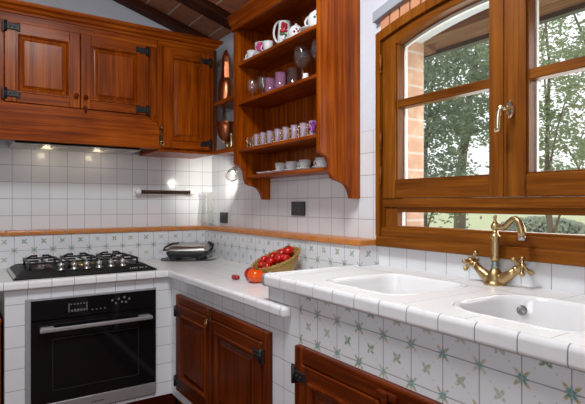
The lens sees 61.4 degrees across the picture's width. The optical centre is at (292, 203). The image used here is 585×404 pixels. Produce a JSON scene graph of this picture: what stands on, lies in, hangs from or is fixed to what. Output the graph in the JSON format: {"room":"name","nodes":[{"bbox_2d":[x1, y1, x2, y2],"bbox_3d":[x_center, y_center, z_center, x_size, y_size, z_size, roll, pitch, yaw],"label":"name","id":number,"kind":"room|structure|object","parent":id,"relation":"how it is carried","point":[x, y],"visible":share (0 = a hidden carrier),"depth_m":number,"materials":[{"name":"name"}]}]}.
{"room":"kitchen","nodes":[
{"label":"kitchen","id":0,"kind":"room"},
{"bbox_2d":[0,0,211,230],"bbox_3d":[-2.305,-0.627,2.580,4.400,3.635,0.200,0,0,-34],"label":"wall","id":1,"kind":"structure","parent":0,"point":[40,189],"depth_m":3.16,"materials":[{"name":"white tile"}]},
{"bbox_2d":[0,11,158,149],"bbox_3d":[-1.423,-0.666,2.810,1.222,0.667,0.400,0,0,-34],"label":"upper cabinet","id":2,"kind":"object","parent":1,"relation":"attached to","point":[60,82],"visible":1,"depth_m":2.74,"materials":[{"name":"brown wood"}]},
{"bbox_2d":[8,140,140,153],"bbox_3d":[-1.279,-0.417,2.917,0.680,0.196,0.324,0,0,-34],"label":"hood","id":3,"kind":"object","parent":2,"relation":"attached to","point":[11,144],"visible":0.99,"depth_m":2.85,"materials":[{"name":"metal"}]},
{"bbox_2d":[0,0,222,50],"bbox_3d":[-1.222,-1.030,2.892,1.647,0.060,0.310,0,0,-34],"label":"crown molding","id":4,"kind":"structure","parent":2,"relation":"attached to","point":[19,7],"depth_m":2.83,"materials":[{"name":"brown wood"}]},
{"bbox_2d":[133,188,193,195],"bbox_3d":[-0.872,-0.078,3.381,0.425,0.056,0.067,0,0,-34],"label":"towel rail","id":5,"kind":"object","parent":1,"relation":"attached to","point":[136,191],"visible":1,"depth_m":3.34,"materials":[{"name":"brown wood"}]},
{"bbox_2d":[139,41,214,158],"bbox_3d":[-0.764,-0.659,3.260,0.387,0.682,0.388,0,0,-34],"label":"upper cabinet","id":6,"kind":"object","parent":1,"relation":"attached to","point":[184,73],"visible":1,"depth_m":3.11,"materials":[{"name":"brown wood"}]},
{"bbox_2d":[0,230,378,270],"bbox_3d":[-0.831,0.291,2.402,1.750,0.217,1.739,0,0,-34],"label":"backsplash","id":7,"kind":"structure","parent":1,"relation":"attached to","point":[236,247],"depth_m":2.92,"materials":[{"name":"tile"}]},
{"bbox_2d":[0,225,375,245],"bbox_3d":[-0.814,0.170,2.407,1.715,0.026,1.749,0,0,-34],"label":"trim","id":8,"kind":"structure","parent":7,"relation":"on","point":[343,240],"depth_m":2.86,"materials":[{"name":"wood"}]},
{"bbox_2d":[200,192,213,225],"bbox_3d":[-0.610,0.038,3.514,0.093,0.238,0.093,0,0,-17],"label":"glass carafe","id":9,"kind":"object","parent":8,"relation":"on","point":[201,192],"visible":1,"depth_m":3.51,"materials":[{"name":"clear glass"}]},
{"bbox_2d":[140,0,250,39],"bbox_3d":[-0.995,-1.815,0.449,4.200,1.300,4.800,0,0,-34],"label":"ceiling","id":10,"kind":"structure","parent":0,"point":[174,9],"depth_m":3.27,"materials":[{"name":"ceramic"}]},
{"bbox_2d":[113,0,211,38],"bbox_3d":[-2.308,-1.769,2.404,4.199,1.312,0.085,0,0,-34],"label":"ceiling beam","id":11,"kind":"structure","parent":10,"relation":"attached to","point":[138,6],"depth_m":3.32,"materials":[{"name":"brown wood"}]},
{"bbox_2d":[176,0,230,29],"bbox_3d":[-2.068,-1.769,2.046,4.199,1.312,0.112,0,0,-34],"label":"ceiling beam","id":12,"kind":"structure","parent":10,"relation":"attached to","point":[208,9],"depth_m":3.06,"materials":[{"name":"brown wood"}]},
{"bbox_2d":[212,0,584,293],"bbox_3d":[0.772,0.147,1.755,0.259,2.685,5.000,0,0,-34],"label":"wall","id":13,"kind":"structure","parent":0,"point":[329,210],"depth_m":2.24,"materials":[{"name":"white tile"}]},
{"bbox_2d":[214,51,232,155],"bbox_3d":[-0.334,-0.659,3.094,0.151,0.682,0.442,0,0,-34],"label":"corner shelf","id":14,"kind":"object","parent":13,"relation":"attached to","point":[227,103],"visible":0.55,"depth_m":3.23,"materials":[{"name":"brown wood"}]},
{"bbox_2d":[216,121,232,148],"bbox_3d":[-0.427,-0.437,3.217,0.146,0.182,0.145,0,0,-34],"label":"copper bowl","id":15,"kind":"object","parent":14,"relation":"on","point":[224,128],"visible":0.63,"depth_m":3.16,"materials":[{"name":"gold metal"}]},
{"bbox_2d":[218,50,232,100],"bbox_3d":[-0.434,-0.833,3.228,0.108,0.346,0.107,0,0,-34],"label":"flask","id":16,"kind":"object","parent":14,"relation":"on","point":[225,87],"visible":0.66,"depth_m":3.19,"materials":[{"name":"brown metal"}]},
{"bbox_2d":[229,133,232,147],"bbox_3d":[-0.383,-0.396,3.094,0.034,0.099,0.034,0,0,-34],"label":"pestle","id":17,"kind":"object","parent":14,"relation":"on","point":[230,134],"visible":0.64,"depth_m":3.08,"materials":[{"name":"gold metal"}]},
{"bbox_2d":[220,212,227,222],"bbox_3d":[-0.481,0.100,3.438,0.013,0.075,0.108,0,0,-34],"label":"wall socket","id":18,"kind":"object","parent":13,"relation":"attached to","point":[223,215],"visible":1,"depth_m":3.43,"materials":[{"name":"plastic"}]},
{"bbox_2d":[225,166,237,181],"bbox_3d":[-0.366,-0.228,3.071,0.080,0.182,0.121,0,0,-34],"label":"wall lamp","id":19,"kind":"object","parent":13,"relation":"attached to","point":[235,167],"visible":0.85,"depth_m":3.07,"materials":[{"name":"clear glass"}]},
{"bbox_2d":[227,0,359,199],"bbox_3d":[-0.021,-0.543,2.525,0.266,1.042,0.868,0,0,-34],"label":"shelf unit","id":20,"kind":"object","parent":13,"relation":"attached to","point":[329,97],"visible":0.96,"depth_m":2.54,"materials":[{"name":"brown wood"}]},
{"bbox_2d":[246,137,255,147],"bbox_3d":[-0.236,-0.343,2.789,0.038,0.065,0.071,0,0,-34],"label":"glass","id":21,"kind":"object","parent":20,"relation":"on","point":[254,140],"visible":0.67,"depth_m":2.80,"materials":[{"name":"purple glass"}]},
{"bbox_2d":[251,134,261,145],"bbox_3d":[-0.199,-0.347,2.735,0.040,0.074,0.072,0,0,-34],"label":"glass","id":22,"kind":"object","parent":20,"relation":"on","point":[252,139],"visible":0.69,"depth_m":2.73,"materials":[{"name":"purple glass"}]},
{"bbox_2d":[257,134,268,144],"bbox_3d":[-0.160,-0.347,2.677,0.040,0.074,0.072,0,0,-34],"label":"glass","id":23,"kind":"object","parent":20,"relation":"on","point":[258,138],"visible":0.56,"depth_m":2.69,"materials":[{"name":"gold metal"}]},
{"bbox_2d":[261,40,272,50],"bbox_3d":[-0.134,-0.828,2.620,0.056,0.057,0.072,0,0,-34],"label":"tea cup","id":24,"kind":"object","parent":20,"relation":"on","point":[267,44],"visible":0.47,"depth_m":2.59,"materials":[{"name":"white ceramic"}]},
{"bbox_2d":[264,78,274,91],"bbox_3d":[-0.120,-0.621,2.626,0.063,0.085,0.063,0,0,-34],"label":"tumbler","id":25,"kind":"object","parent":20,"relation":"on","point":[265,79],"visible":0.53,"depth_m":2.64,"materials":[{"name":"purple glass"}]},
{"bbox_2d":[264,131,275,143],"bbox_3d":[-0.120,-0.347,2.617,0.040,0.074,0.072,0,0,-34],"label":"glass","id":26,"kind":"object","parent":20,"relation":"on","point":[265,136],"visible":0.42,"depth_m":2.63,"materials":[{"name":"gold metal"}]},
{"bbox_2d":[272,129,283,141],"bbox_3d":[-0.077,-0.347,2.553,0.040,0.074,0.072,0,0,-34],"label":"glass","id":27,"kind":"object","parent":20,"relation":"on","point":[273,134],"visible":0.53,"depth_m":2.56,"materials":[{"name":"gold metal"}]},
{"bbox_2d":[274,72,286,88],"bbox_3d":[-0.063,-0.623,2.532,0.065,0.090,0.065,0,0,-34],"label":"tumbler","id":28,"kind":"object","parent":20,"relation":"on","point":[275,74],"visible":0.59,"depth_m":2.55,"materials":[{"name":"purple glass"}]},
{"bbox_2d":[273,20,291,43],"bbox_3d":[-0.048,-0.877,2.562,0.077,0.157,0.106,0,0,-34],"label":"jug","id":29,"kind":"object","parent":20,"relation":"on","point":[283,25],"visible":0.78,"depth_m":2.52,"materials":[{"name":"white ceramic"}]},
{"bbox_2d":[279,128,291,140],"bbox_3d":[-0.035,-0.347,2.490,0.040,0.074,0.072,0,0,-34],"label":"glass","id":30,"kind":"object","parent":20,"relation":"on","point":[281,131],"visible":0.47,"depth_m":2.50,"materials":[{"name":"gold metal"}]},
{"bbox_2d":[287,68,298,83],"bbox_3d":[0.001,-0.631,2.509,0.063,0.105,0.063,0,0,-34],"label":"tumbler","id":31,"kind":"object","parent":20,"relation":"on","point":[288,70],"visible":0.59,"depth_m":2.52,"materials":[{"name":"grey glass"}]},
{"bbox_2d":[288,125,300,138],"bbox_3d":[0.009,-0.347,2.426,0.040,0.074,0.072,0,0,-34],"label":"glass","id":32,"kind":"object","parent":20,"relation":"on","point":[289,131],"visible":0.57,"depth_m":2.44,"materials":[{"name":"gold metal"}]},
{"bbox_2d":[293,46,310,69],"bbox_3d":[0.049,-0.673,2.420,0.088,0.190,0.087,0,0,-6],"label":"goblet","id":33,"kind":"object","parent":20,"relation":"on","point":[295,46],"visible":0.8,"depth_m":2.42,"materials":[{"name":"clear glass"}]},
{"bbox_2d":[297,123,309,137],"bbox_3d":[0.051,-0.347,2.362,0.040,0.074,0.072,0,0,-34],"label":"glass","id":34,"kind":"object","parent":20,"relation":"on","point":[298,132],"visible":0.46,"depth_m":2.37,"materials":[{"name":"gold metal"}]},
{"bbox_2d":[300,24,314,31],"bbox_3d":[0.108,-0.805,2.304,0.150,0.012,0.150,0,0,-34],"label":"saucer","id":35,"kind":"object","parent":20,"relation":"on","point":[306,26],"visible":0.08,"depth_m":2.26,"materials":[{"name":"white ceramic"}]},
{"bbox_2d":[304,10,315,25],"bbox_3d":[0.108,-0.861,2.288,0.113,0.099,0.103,0,0,7],"label":"teapot","id":36,"kind":"object","parent":35,"relation":"on","point":[311,19],"visible":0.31,"depth_m":2.26,"materials":[{"name":"white ceramic"}]},
{"bbox_2d":[306,121,315,135],"bbox_3d":[0.093,-0.347,2.299,0.052,0.074,0.062,0,0,-14],"label":"glass","id":37,"kind":"object","parent":20,"relation":"on","point":[312,123],"visible":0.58,"depth_m":2.28,"materials":[{"name":"purple glass"}]},
{"bbox_2d":[308,121,315,131],"bbox_3d":[0.089,-0.356,2.282,0.040,0.055,0.021,0,0,15],"label":"flower","id":38,"kind":"object","parent":37,"relation":"on","point":[312,123],"depth_m":2.28,"materials":[{"name":"purple glass"}]},
{"bbox_3d":[0.141,-0.171,2.353,0.100,0.012,0.100,0,0,-34],"label":"saucer","id":39,"kind":"object","parent":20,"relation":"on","visible":0},
{"bbox_2d":[313,157,326,165],"bbox_3d":[0.141,-0.194,2.356,0.066,0.048,0.072,0,0,-14],"label":"espresso cup","id":40,"kind":"object","parent":39,"relation":"on","point":[320,161],"visible":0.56,"depth_m":2.33,"materials":[{"name":"white ceramic"}]},
{"bbox_3d":[0.063,-0.171,2.470,0.100,0.012,0.100,0,0,-34],"label":"saucer","id":41,"kind":"object","parent":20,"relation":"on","visible":0},
{"bbox_2d":[297,159,311,167],"bbox_3d":[0.063,-0.194,2.473,0.066,0.048,0.072,0,0,-14],"label":"espresso cup","id":42,"kind":"object","parent":41,"relation":"on","point":[304,163],"visible":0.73,"depth_m":2.44,"materials":[{"name":"white ceramic"}]},
{"bbox_3d":[-0.063,-0.171,2.658,0.100,0.012,0.100,0,0,-34],"label":"saucer","id":43,"kind":"object","parent":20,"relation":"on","visible":0},
{"bbox_2d":[275,163,286,169],"bbox_3d":[-0.060,-0.194,2.658,0.072,0.048,0.066,0,0,6],"label":"espresso cup","id":44,"kind":"object","parent":43,"relation":"on","point":[279,166],"visible":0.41,"depth_m":2.63,"materials":[{"name":"white ceramic"}]},
{"bbox_3d":[-0.002,-0.171,2.567,0.100,0.012,0.100,0,0,-34],"label":"saucer","id":45,"kind":"object","parent":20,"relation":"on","visible":0},
{"bbox_2d":[286,161,299,168],"bbox_3d":[-0.001,-0.194,2.563,0.066,0.048,0.072,0,0,-12],"label":"espresso cup","id":46,"kind":"object","parent":45,"relation":"on","point":[289,164],"visible":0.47,"depth_m":2.54,"materials":[{"name":"white ceramic"}]},
{"bbox_3d":[0.015,-0.806,2.452,0.132,0.012,0.132,0,0,-34],"label":"saucer","id":47,"kind":"object","parent":20,"relation":"on","visible":0},
{"bbox_2d":[288,24,300,35],"bbox_3d":[0.019,-0.852,2.446,0.083,0.084,0.086,0,0,-34],"label":"sugar bowl","id":48,"kind":"object","parent":47,"relation":"on","point":[294,29],"visible":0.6,"depth_m":2.42,"materials":[{"name":"white ceramic"}]},
{"bbox_3d":[-0.173,-0.806,2.696,0.092,0.012,0.092,0,0,-34],"label":"saucer","id":49,"kind":"object","parent":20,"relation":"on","visible":0},
{"bbox_2d":[255,41,263,52],"bbox_3d":[-0.169,-0.840,2.685,0.078,0.070,0.088,0,0,-34],"label":"tea cup","id":50,"kind":"object","parent":49,"relation":"on","point":[258,44],"visible":0.53,"depth_m":2.65,"materials":[{"name":"white ceramic"}]},
{"bbox_2d":[256,42,262,51],"bbox_3d":[-0.177,-0.847,2.661,0.043,0.054,0.026,0,0,11],"label":"flower","id":51,"kind":"object","parent":50,"relation":"on","point":[258,44],"depth_m":2.65,"materials":[{"name":"pink ceramic"}]},
{"bbox_3d":[-0.233,-0.806,2.785,0.092,0.012,0.092,0,0,-34],"label":"saucer","id":52,"kind":"object","parent":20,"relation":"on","visible":0},
{"bbox_2d":[245,50,255,57],"bbox_3d":[-0.231,-0.831,2.783,0.060,0.052,0.074,0,0,-34],"label":"tea cup","id":53,"kind":"object","parent":52,"relation":"on","point":[250,53],"visible":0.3,"depth_m":2.75,"materials":[{"name":"white ceramic"}]},
{"bbox_2d":[291,202,304,215],"bbox_3d":[0.029,0.028,2.678,0.013,0.076,0.126,0,0,-34],"label":"wall socket","id":54,"kind":"object","parent":13,"relation":"attached to","point":[297,208],"visible":1,"depth_m":2.67,"materials":[{"name":"plastic"}]},
{"bbox_2d":[375,0,584,266],"bbox_3d":[0.713,-0.309,1.671,0.151,0.986,1.172,0,0,-34],"label":"window","id":55,"kind":"structure","parent":13,"relation":"in","point":[514,183],"depth_m":1.69,"materials":[{"name":"brown wood"}]},
{"bbox_2d":[424,0,584,59],"bbox_3d":[1.030,-0.997,2.169,0.680,0.276,5.400,0,0,-34],"label":"roof overhang","id":56,"kind":"object","parent":13,"relation":"attached to","point":[473,30],"visible":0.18,"depth_m":2.45,"materials":[{"name":"brown wood"}]},
{"bbox_2d":[428,213,584,234],"bbox_3d":[28.537,2.025,41.231,89.700,0.150,110.000,0,0,-34],"label":"ground","id":57,"kind":"structure","parent":0,"point":[474,220],"depth_m":59.86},
{"bbox_2d":[424,43,488,228],"bbox_3d":[3.456,-1.574,11.913,3.329,7.059,3.583,0,0,-1],"label":"tree","id":58,"kind":"object","parent":57,"relation":"on","point":[432,71],"visible":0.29,"depth_m":11.21,"materials":[{"name":"green plant"}]},
{"bbox_2d":[424,42,488,228],"bbox_3d":[5.442,-1.971,14.772,3.354,7.857,3.379,0,0,39],"label":"tree","id":59,"kind":"object","parent":57,"relation":"on","point":[462,224],"visible":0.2,"depth_m":14.79,"materials":[{"name":"green plant"}]},
{"bbox_2d":[472,14,584,232],"bbox_3d":[5.236,-1.148,9.877,3.088,6.199,3.070,0,0,14],"label":"tree","id":60,"kind":"object","parent":57,"relation":"on","point":[549,145],"visible":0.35,"depth_m":9.58,"materials":[{"name":"green plant"}]},
{"bbox_2d":[500,216,584,233],"bbox_3d":[17.337,1.469,34.305,4.554,1.276,6.522,0,0,-34],"label":"bush","id":61,"kind":"object","parent":57,"relation":"on","point":[531,223],"visible":0.64,"depth_m":32.68,"materials":[{"name":"green plant"}]},
{"bbox_2d":[539,12,584,170],"bbox_3d":[7.622,-2.212,12.653,3.113,8.333,4.187,0,0,-38],"label":"tree","id":62,"kind":"object","parent":57,"relation":"on","point":[574,15],"visible":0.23,"depth_m":12.90,"materials":[{"name":"green plant"}]},
{"bbox_3d":[-0.968,1.240,0.587,4.400,0.100,5.000,0,0,-34],"label":"floor","id":63,"kind":"structure","parent":0,"visible":0},
{"bbox_2d":[0,317,1,403],"bbox_3d":[-1.656,0.865,2.391,0.392,0.650,0.538,0,0,-34],"label":"base cabinet","id":64,"kind":"object","parent":63,"relation":"on","point":[0,317],"visible":1,"depth_m":2.30,"materials":[{"name":"brown wood"}]},
{"bbox_2d":[0,277,272,403],"bbox_3d":[-0.786,0.796,2.447,1.806,0.788,0.706,0,0,19],"label":"kitchen counter","id":65,"kind":"object","parent":63,"relation":"on","point":[12,303],"depth_m":2.38,"materials":[{"name":"white tile"}]},
{"bbox_2d":[0,277,171,403],"bbox_3d":[-1.152,0.721,2.719,0.792,0.638,0.574,0,0,-34],"label":"base cabinet","id":66,"kind":"object","parent":65,"relation":"in","point":[12,303],"depth_m":2.40,"materials":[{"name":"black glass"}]},
{"bbox_2d":[25,288,155,403],"bbox_3d":[-1.131,0.739,2.680,0.618,0.571,0.604,0,0,-34],"label":"oven","id":67,"kind":"object","parent":65,"relation":"in","point":[94,348],"visible":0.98,"depth_m":2.46,"materials":[{"name":"metal"}]},
{"bbox_2d":[0,256,290,317],"bbox_3d":[-0.798,0.381,2.251,1.636,0.041,1.765,0,0,-34],"label":"countertop","id":68,"kind":"structure","parent":65,"relation":"on","point":[213,276],"depth_m":2.39,"materials":[{"name":"white tile"}]},
{"bbox_2d":[6,251,156,280],"bbox_3d":[-1.151,0.324,2.689,0.684,0.076,0.475,0,0,-34],"label":"gas hob","id":69,"kind":"object","parent":68,"relation":"in","point":[41,269],"visible":1,"depth_m":2.60,"materials":[{"name":"black metal"}]},
{"bbox_2d":[161,241,216,260],"bbox_3d":[-0.669,0.305,3.184,0.355,0.113,0.242,0,0,-5],"label":"grill","id":70,"kind":"object","parent":68,"relation":"on","point":[175,250],"visible":1,"depth_m":3.10,"materials":[{"name":"metal"}]},
{"bbox_2d":[231,275,239,279],"bbox_3d":[-0.272,0.352,2.349,0.036,0.019,0.056,0,0,-34],"label":"tomato half","id":71,"kind":"object","parent":68,"relation":"on","point":[235,277],"visible":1,"depth_m":2.33,"materials":[{"name":"red food"}]},
{"bbox_2d":[244,267,254,279],"bbox_3d":[-0.194,0.329,2.321,0.066,0.064,0.068,0,0,-34],"label":"tomato","id":72,"kind":"object","parent":68,"relation":"on","point":[248,268],"visible":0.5,"depth_m":2.31,"materials":[{"name":"red food"}]},
{"bbox_2d":[247,268,263,282],"bbox_3d":[-0.166,0.327,2.248,0.081,0.066,0.080,0,0,-34],"label":"tomato","id":73,"kind":"object","parent":68,"relation":"on","point":[254,275],"visible":0.93,"depth_m":2.22,"materials":[{"name":"orange food"}]},
{"bbox_2d":[251,246,300,272],"bbox_3d":[-0.082,0.285,2.386,0.226,0.146,0.203,0,0,-34],"label":"wicker basket","id":74,"kind":"object","parent":68,"relation":"on","point":[288,265],"visible":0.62,"depth_m":2.33,"materials":[{"name":"beige wicker"}]},
{"bbox_2d":[257,261,263,267],"bbox_3d":[-0.150,0.298,2.381,0.042,0.041,0.042,0,0,-34],"label":"tomato","id":75,"kind":"object","parent":74,"relation":"in","point":[259,264],"visible":0.59,"depth_m":2.37,"materials":[{"name":"red food"}]},
{"bbox_2d":[259,256,267,261],"bbox_3d":[-0.139,0.279,2.423,0.048,0.044,0.045,0,0,-34],"label":"tomato","id":76,"kind":"object","parent":74,"relation":"in","point":[263,258],"visible":0.59,"depth_m":2.40,"materials":[{"name":"red food"}]},
{"bbox_2d":[262,262,270,267],"bbox_3d":[-0.124,0.301,2.346,0.042,0.043,0.046,0,0,-34],"label":"tomato","id":77,"kind":"object","parent":74,"relation":"in","point":[265,264],"visible":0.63,"depth_m":2.33,"materials":[{"name":"red food"}]},
{"bbox_2d":[267,257,275,265],"bbox_3d":[-0.102,0.282,2.376,0.048,0.048,0.046,0,0,-34],"label":"tomato","id":78,"kind":"object","parent":74,"relation":"in","point":[271,260],"visible":0.77,"depth_m":2.36,"materials":[{"name":"red food"}]},
{"bbox_2d":[268,252,275,257],"bbox_3d":[-0.099,0.263,2.427,0.046,0.045,0.047,0,0,-34],"label":"tomato","id":79,"kind":"object","parent":74,"relation":"in","point":[272,254],"visible":0.57,"depth_m":2.41,"materials":[{"name":"red food"}]},
{"bbox_2d":[275,254,281,263],"bbox_3d":[-0.064,0.267,2.377,0.050,0.048,0.050,0,0,-34],"label":"tomato","id":80,"kind":"object","parent":74,"relation":"in","point":[277,257],"visible":0.76,"depth_m":2.36,"materials":[{"name":"red food"}]},
{"bbox_2d":[276,249,283,254],"bbox_3d":[-0.058,0.247,2.429,0.044,0.046,0.046,0,0,-34],"label":"tomato","id":81,"kind":"object","parent":74,"relation":"in","point":[279,251],"visible":0.56,"depth_m":2.42,"materials":[{"name":"red food"}]},
{"bbox_2d":[281,254,289,261],"bbox_3d":[-0.032,0.263,2.353,0.048,0.045,0.046,0,0,-34],"label":"tomato","id":82,"kind":"object","parent":74,"relation":"in","point":[284,257],"visible":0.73,"depth_m":2.34,"materials":[{"name":"red food"}]},
{"bbox_2d":[282,246,293,255],"bbox_3d":[-0.021,0.231,2.410,0.056,0.053,0.057,0,0,-34],"label":"tomato","id":83,"kind":"object","parent":74,"relation":"in","point":[288,250],"visible":0.9,"depth_m":2.39,"materials":[{"name":"red food"}]},
{"bbox_2d":[174,294,272,403],"bbox_3d":[-0.189,0.726,2.318,0.458,0.512,0.950,0,0,-34],"label":"base cabinet","id":84,"kind":"object","parent":65,"relation":"in","point":[222,357],"visible":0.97,"depth_m":2.15,"materials":[{"name":"brown wood"}]},
{"bbox_2d":[268,287,584,403],"bbox_3d":[0.572,0.747,1.264,0.449,0.886,1.708,0,0,-34],"label":"kitchen counter","id":85,"kind":"object","parent":63,"relation":"on","point":[445,369],"depth_m":1.25,"materials":[{"name":"white tile"}]},
{"bbox_2d":[291,344,442,403],"bbox_3d":[0.427,0.724,1.407,0.451,0.527,0.928,0,0,-34],"label":"base cabinet","id":86,"kind":"object","parent":85,"relation":"in","point":[318,378],"visible":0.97,"depth_m":1.48,"materials":[{"name":"brown wood"}]},
{"bbox_2d":[262,264,584,372],"bbox_3d":[0.606,0.282,1.295,0.597,0.047,1.722,0,0,-34],"label":"countertop","id":87,"kind":"structure","parent":85,"relation":"on","point":[433,311],"depth_m":1.31,"materials":[{"name":"white tile"}]},
{"bbox_2d":[326,273,466,295],"bbox_3d":[0.345,0.358,1.664,0.366,0.184,0.381,0,0,-34],"label":"sink basin","id":88,"kind":"object","parent":87,"relation":"in","point":[398,284],"visible":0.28,"depth_m":1.80,"materials":[{"name":"ceramic"}]},
{"bbox_2d":[462,215,533,285],"bbox_3d":[0.668,0.155,1.629,0.087,0.235,0.241,0,0,-34],"label":"mixer tap","id":89,"kind":"object","parent":87,"relation":"on","point":[494,276],"visible":1,"depth_m":1.60,"materials":[{"name":"gold metal"}]},
{"bbox_2d":[473,263,517,285],"bbox_3d":[0.669,0.237,1.626,0.072,0.070,0.164,0,0,-34],"label":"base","id":90,"kind":"object","parent":89,"relation":"on","point":[494,276],"depth_m":1.60,"materials":[{"name":"gold metal"}]},
{"bbox_2d":[453,294,584,333],"bbox_3d":[0.634,0.358,1.227,0.354,0.184,0.413,0,0,-34],"label":"sink basin","id":91,"kind":"object","parent":87,"relation":"in","point":[553,314],"visible":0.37,"depth_m":1.38,"materials":[{"name":"ceramic"}]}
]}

